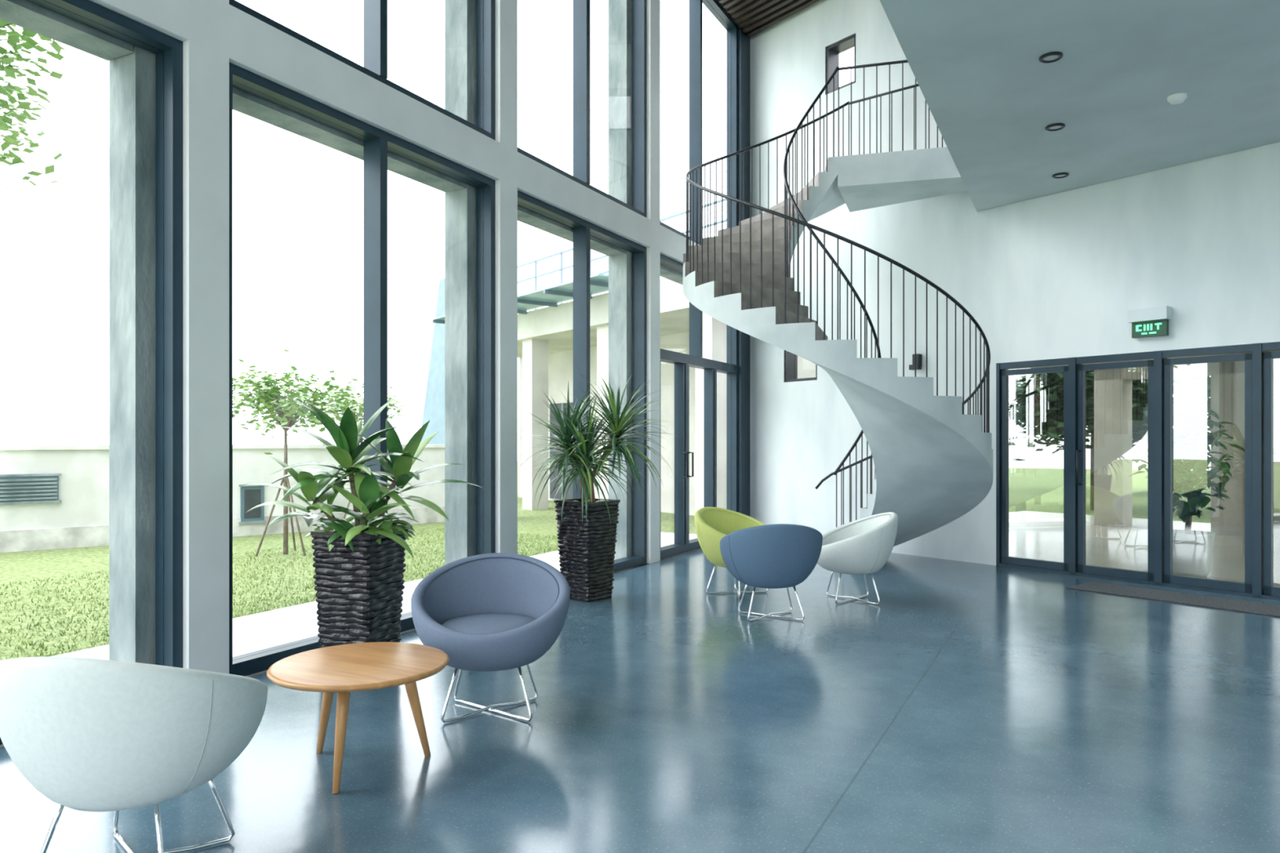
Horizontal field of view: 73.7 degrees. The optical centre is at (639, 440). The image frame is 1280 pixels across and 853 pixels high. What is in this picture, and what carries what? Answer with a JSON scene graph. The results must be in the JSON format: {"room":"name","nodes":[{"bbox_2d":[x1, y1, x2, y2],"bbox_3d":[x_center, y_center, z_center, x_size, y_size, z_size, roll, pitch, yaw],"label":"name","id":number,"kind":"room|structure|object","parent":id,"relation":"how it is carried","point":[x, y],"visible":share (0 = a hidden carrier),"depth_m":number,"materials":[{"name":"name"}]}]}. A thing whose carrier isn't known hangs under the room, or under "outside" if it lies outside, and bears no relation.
{"room":"building lobby","nodes":[
{"label":"building lobby","id":0,"kind":"room"},
{"bbox_2d":[109,44,155,664],"bbox_3d":[-2.742,-2.385,4.947,0.238,7.630,0.520,0,0,27],"label":"concrete column","id":1,"kind":"structure","parent":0,"point":[132,76],"depth_m":4.71,"materials":[{"name":"grey concrete"}]},
{"bbox_2d":[0,0,683,284],"bbox_3d":[-1.963,-2.350,6.447,0.230,0.460,14.160,0,0,27],"label":"concrete lintel","id":2,"kind":"object","parent":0,"point":[25,14],"visible":0.18,"depth_m":5.60,"materials":[{"name":"grey concrete"}]},
{"bbox_2d":[89,0,750,674],"bbox_3d":[-2.348,-2.300,5.205,0.220,7.400,17.080,0,0,27],"label":"wall","id":3,"kind":"structure","parent":0,"point":[214,34],"depth_m":5.41,"materials":[{"name":"grey paint"}]},
{"bbox_2d":[0,0,182,745],"bbox_3d":[-3.186,-2.300,3.611,0.160,7.400,2.580,0,0,27],"label":"window","id":4,"kind":"structure","parent":3,"relation":"in","point":[168,50],"depth_m":4.69,"materials":[{"name":"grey metal"}]},
{"bbox_2d":[229,0,495,676],"bbox_3d":[-1.883,-2.300,6.124,0.160,7.400,2.580,0,0,27],"label":"window","id":5,"kind":"structure","parent":3,"relation":"in","point":[377,142],"depth_m":6.09,"materials":[{"name":"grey metal"}]},
{"bbox_2d":[517,0,646,572],"bbox_3d":[-0.581,-2.300,8.636,0.160,7.400,2.580,0,0,27],"label":"window","id":6,"kind":"structure","parent":3,"relation":"in","point":[583,229],"depth_m":9.01,"materials":[{"name":"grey metal"}]},
{"bbox_2d":[660,353,737,559],"bbox_3d":[0.763,0.185,11.172,0.212,2.430,2.660,0,0,27],"label":"door","id":7,"kind":"structure","parent":3,"relation":"in","point":[682,544],"depth_m":11.50,"materials":[{"name":"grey metal"}]},
{"bbox_2d":[660,0,737,369],"bbox_3d":[0.740,-3.515,11.184,0.160,4.970,2.660,0,0,27],"label":"window","id":8,"kind":"structure","parent":3,"relation":"in","point":[695,6],"depth_m":11.15,"materials":[{"name":"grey metal"}]},
{"bbox_2d":[444,0,476,564],"bbox_3d":[-1.440,-2.385,7.459,0.238,7.630,0.520,0,0,27],"label":"concrete column","id":9,"kind":"structure","parent":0,"point":[460,15],"depth_m":7.23,"materials":[{"name":"grey concrete"}]},
{"bbox_2d":[608,0,632,559],"bbox_3d":[-0.137,-2.385,9.972,0.238,7.630,0.520,0,0,27],"label":"concrete column","id":10,"kind":"structure","parent":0,"point":[620,11],"depth_m":9.74,"materials":[{"name":"grey concrete"}]},
{"bbox_2d":[0,511,1279,852],"bbox_3d":[4.701,1.427,5.275,12.233,0.055,23.693,0,0,27],"label":"floor","id":11,"kind":"structure","parent":0,"point":[975,708],"depth_m":4.05,"materials":[{"name":"blue concrete"}]},
{"bbox_2d":[0,656,267,852],"bbox_3d":[-1.659,1.012,2.810,0.810,0.772,0.740,0,0,5],"label":"tub chair","id":12,"kind":"object","parent":11,"relation":"on","point":[88,735],"visible":1,"depth_m":2.52,"materials":[{"name":"fabric"}]},
{"bbox_2d":[266,642,449,794],"bbox_3d":[-1.202,1.177,3.673,0.744,0.453,0.744,0,0,27],"label":"coffee table","id":13,"kind":"object","parent":11,"relation":"on","point":[342,669],"visible":1,"depth_m":3.58,"materials":[{"name":"brown wood"}]},
{"bbox_2d":[245,394,483,648],"bbox_3d":[-1.666,0.554,5.117,1.165,1.693,1.191,0,0,16],"label":"dracaena","id":14,"kind":"object","parent":11,"relation":"on","point":[359,565],"visible":0.8,"depth_m":4.96,"materials":[{"name":"green plant"}]},
{"bbox_2d":[410,552,569,723],"bbox_3d":[-0.768,1.012,4.418,0.810,0.772,0.740,0,0,-3],"label":"tub chair","id":15,"kind":"object","parent":11,"relation":"on","point":[499,611],"visible":0.99,"depth_m":4.47,"materials":[{"name":"blue fabric"}]},
{"bbox_2d":[515,372,675,602],"bbox_3d":[-0.347,0.387,7.529,1.310,2.027,1.271,0,0,10],"label":"yucca","id":16,"kind":"object","parent":11,"relation":"on","point":[586,526],"visible":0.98,"depth_m":7.47,"materials":[{"name":"green plant"}]},
{"bbox_2d":[694,506,768,598],"bbox_3d":[0.885,1.012,7.834,0.740,0.772,0.810,0,0,42],"label":"tub chair","id":17,"kind":"object","parent":11,"relation":"on","point":[712,524],"visible":0.38,"depth_m":7.86,"materials":[{"name":"fabric"}]},
{"bbox_2d":[720,524,822,622],"bbox_3d":[1.039,1.012,6.773,0.810,0.772,0.740,0,0,-5],"label":"tub chair","id":18,"kind":"object","parent":11,"relation":"on","point":[772,556],"visible":1,"depth_m":6.49,"materials":[{"name":"blue fabric"}]},
{"bbox_2d":[683,59,993,546],"bbox_3d":[2.063,-1.416,9.169,3.199,5.632,3.200,0,0,27],"label":"spiral staircase","id":19,"kind":"structure","parent":11,"relation":"on","point":[933,460],"depth_m":8.81,"materials":[{"name":"concrete"}]},
{"bbox_2d":[817,511,897,604],"bbox_3d":[1.872,1.012,7.482,0.740,0.772,0.810,0,0,2],"label":"tub chair","id":20,"kind":"object","parent":11,"relation":"on","point":[862,546],"visible":0.92,"depth_m":7.22,"materials":[{"name":"fabric"}]},
{"bbox_2d":[1066,582,1279,617],"bbox_3d":[5.147,1.393,7.085,0.540,0.015,2.940,0,0,-38],"label":"doormat","id":21,"kind":"object","parent":11,"relation":"on","point":[1232,605],"visible":1,"depth_m":7.49,"materials":[{"name":"black carpet"}]},
{"bbox_2d":[1128,400,1244,577],"bbox_3d":[5.720,0.489,8.920,0.923,1.822,1.039,0,0,5],"label":"potted ficus","id":22,"kind":"object","parent":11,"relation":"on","point":[1193,549],"visible":0.77,"depth_m":8.75,"materials":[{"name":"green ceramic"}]},
{"bbox_2d":[716,0,819,36],"bbox_3d":[2.614,-6.060,2.717,11.120,0.280,17.230,0,0,27],"label":"ceiling","id":23,"kind":"structure","parent":0,"point":[754,16],"depth_m":11.78,"materials":[{"name":"brown wood"}]},
{"bbox_2d":[750,0,1279,565],"bbox_3d":[5.409,-2.275,7.950,0.250,7.450,12.150,0,0,-38],"label":"wall","id":24,"kind":"structure","parent":0,"point":[1059,275],"depth_m":10.06,"materials":[{"name":"white paint"}]},
{"bbox_2d":[784,350,817,382],"bbox_3d":[2.331,-1.140,11.954,0.220,0.620,0.610,0,0,-38],"label":"window","id":25,"kind":"structure","parent":24,"relation":"in","point":[790,359],"depth_m":12.13,"materials":[{"name":"black metal"}]},
{"bbox_2d":[826,33,855,93],"bbox_3d":[2.758,-4.995,11.399,0.220,0.650,0.510,0,0,-38],"label":"window","id":26,"kind":"structure","parent":24,"relation":"in","point":[833,51],"depth_m":11.51,"materials":[{"name":"black metal"}]},
{"bbox_2d":[908,353,921,370],"bbox_3d":[3.343,-0.955,10.329,0.120,0.190,0.120,0,0,-38],"label":"wall lamp","id":27,"kind":"object","parent":24,"relation":"attached to","point":[918,357],"visible":0.89,"depth_m":10.30,"materials":[{"name":"black metal"}]},
{"bbox_2d":[995,342,1279,600],"bbox_3d":[5.029,0.265,8.294,0.172,2.270,3.280,0,0,-38],"label":"door","id":28,"kind":"structure","parent":24,"relation":"in","point":[1259,363],"depth_m":8.26,"materials":[{"name":"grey metal"}]},
{"bbox_2d":[1127,306,1171,338],"bbox_3d":[4.933,-1.145,8.265,0.120,0.270,0.350,0,0,-38],"label":"exit sign","id":29,"kind":"object","parent":24,"relation":"attached to","point":[1148,322],"visible":1,"depth_m":8.23,"materials":[{"name":"plastic"}]},
{"bbox_2d":[880,0,1279,211],"bbox_3d":[3.718,-2.910,1.132,7.700,0.580,15.431,0,0,27],"label":"ceiling","id":30,"kind":"structure","parent":0,"point":[976,66],"depth_m":6.23,"materials":[{"name":"paint"}]},
{"bbox_2d":[1039,51,1062,62],"bbox_3d":[2.800,-2.611,5.814,0.148,0.016,0.148,0,0,27],"label":"recessed light","id":31,"kind":"object","parent":30,"relation":"in","point":[1050,57],"visible":1,"depth_m":5.80,"materials":[{"name":"black metal"}]},
{"bbox_2d":[1045,123,1065,131],"bbox_3d":[3.458,-2.611,7.106,0.148,0.016,0.148,0,0,27],"label":"recessed light","id":32,"kind":"object","parent":30,"relation":"in","point":[1055,126],"visible":1,"depth_m":7.10,"materials":[{"name":"black metal"}]},
{"bbox_2d":[1052,172,1069,178],"bbox_3d":[4.139,-2.611,8.397,0.148,0.016,0.148,0,0,27],"label":"recessed light","id":33,"kind":"object","parent":30,"relation":"in","point":[1062,175],"visible":1,"depth_m":8.39,"materials":[{"name":"black metal"}]},
{"bbox_2d":[1167,93,1186,104],"bbox_3d":[4.084,-2.596,6.488,0.130,0.048,0.130,0,0,27],"label":"smoke detector","id":34,"kind":"object","parent":30,"relation":"attached to","point":[1178,98],"visible":1,"depth_m":6.45,"materials":[{"name":"white plastic"}]},
{"bbox_2d":[1093,351,1279,558],"bbox_3d":[9.041,-0.050,10.526,2.750,2.900,7.600,0,0,-38],"label":"wall","id":35,"kind":"structure","parent":0,"point":[1113,388],"depth_m":13.17,"materials":[{"name":"beige paint"}]},
{"label":"outside","id":36,"kind":"structure","parent":0,"visible":0},
{"bbox_2d":[0,461,1210,660],"bbox_3d":[-1.579,1.530,6.450,90.000,0.140,90.000,0,0,27],"label":"lawn","id":37,"kind":"structure","parent":36,"point":[1035,490],"depth_m":10.08,"materials":[{"name":"green plant"}]},
{"bbox_2d":[0,18,75,189],"bbox_3d":[-6.945,-1.769,7.163,4.155,6.458,4.257,0,0,27],"label":"tree","id":38,"kind":"object","parent":37,"relation":"on","point":[13,38],"visible":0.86,"depth_m":7.78,"materials":[{"name":"green plant"}]},
{"bbox_2d":[0,444,444,552],"bbox_3d":[-8.902,0.760,10.798,16.880,1.400,0.340,0,0,-41],"label":"wall","id":39,"kind":"structure","parent":37,"relation":"on","point":[52,496],"depth_m":11.82,"materials":[{"name":"beige paint"}]},
{"bbox_2d":[0,527,559,659],"bbox_3d":[-4.728,1.440,8.085,3.638,0.040,12.026,0,0,27],"label":"grass tufts","id":40,"kind":"object","parent":37,"relation":"on","point":[549,548],"visible":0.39,"depth_m":7.98,"materials":[{"name":"green plant"}]},
{"bbox_2d":[232,345,363,556],"bbox_3d":[-4.498,0.088,11.030,2.173,2.754,1.935,0,0,13],"label":"tree","id":41,"kind":"object","parent":37,"relation":"on","point":[271,398],"visible":0.87,"depth_m":10.84,"materials":[{"name":"green plant"}]},
{"bbox_2d":[0,532,701,748],"bbox_3d":[-5.095,1.445,1.514,1.700,0.030,26.000,0,0,27],"label":"pathway","id":42,"kind":"structure","parent":37,"relation":"on","point":[270,628],"depth_m":6.60,"materials":[{"name":"white concrete"}]},
{"bbox_2d":[319,380,410,519],"bbox_3d":[-4.316,0.274,13.261,1.539,2.382,1.482,0,0,10],"label":"tree","id":43,"kind":"object","parent":37,"relation":"on","point":[354,408],"visible":0.34,"depth_m":13.14,"materials":[{"name":"green plant"}]},
{"bbox_2d":[420,198,815,515],"bbox_3d":[-0.969,-1.270,18.468,5.020,5.460,11.800,0,0,-38],"label":"building","id":44,"kind":"structure","parent":37,"relation":"on","point":[544,335],"depth_m":17.32,"materials":[{"name":"paint"}]},
{"bbox_2d":[1014,384,1179,451],"bbox_3d":[12.906,-0.739,24.045,4.267,4.397,4.936,0,0,27],"label":"tree","id":45,"kind":"object","parent":37,"relation":"on","point":[1086,436],"visible":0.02,"depth_m":24.25,"materials":[{"name":"green plant"}]},
{"bbox_2d":[1008,364,1209,510],"bbox_3d":[9.736,-0.546,17.974,4.544,4.012,4.703,0,0,27],"label":"tree","id":46,"kind":"object","parent":37,"relation":"on","point":[1040,399],"visible":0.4,"depth_m":17.35,"materials":[{"name":"green plant"}]},
{"bbox_2d":[1173,376,1210,439],"bbox_3d":[12.642,-0.559,16.532,5.022,4.038,3.749,0,0,-14],"label":"tree","id":47,"kind":"object","parent":37,"relation":"on","point":[1206,386],"visible":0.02,"depth_m":16.65,"materials":[{"name":"green plant"}]}
]}

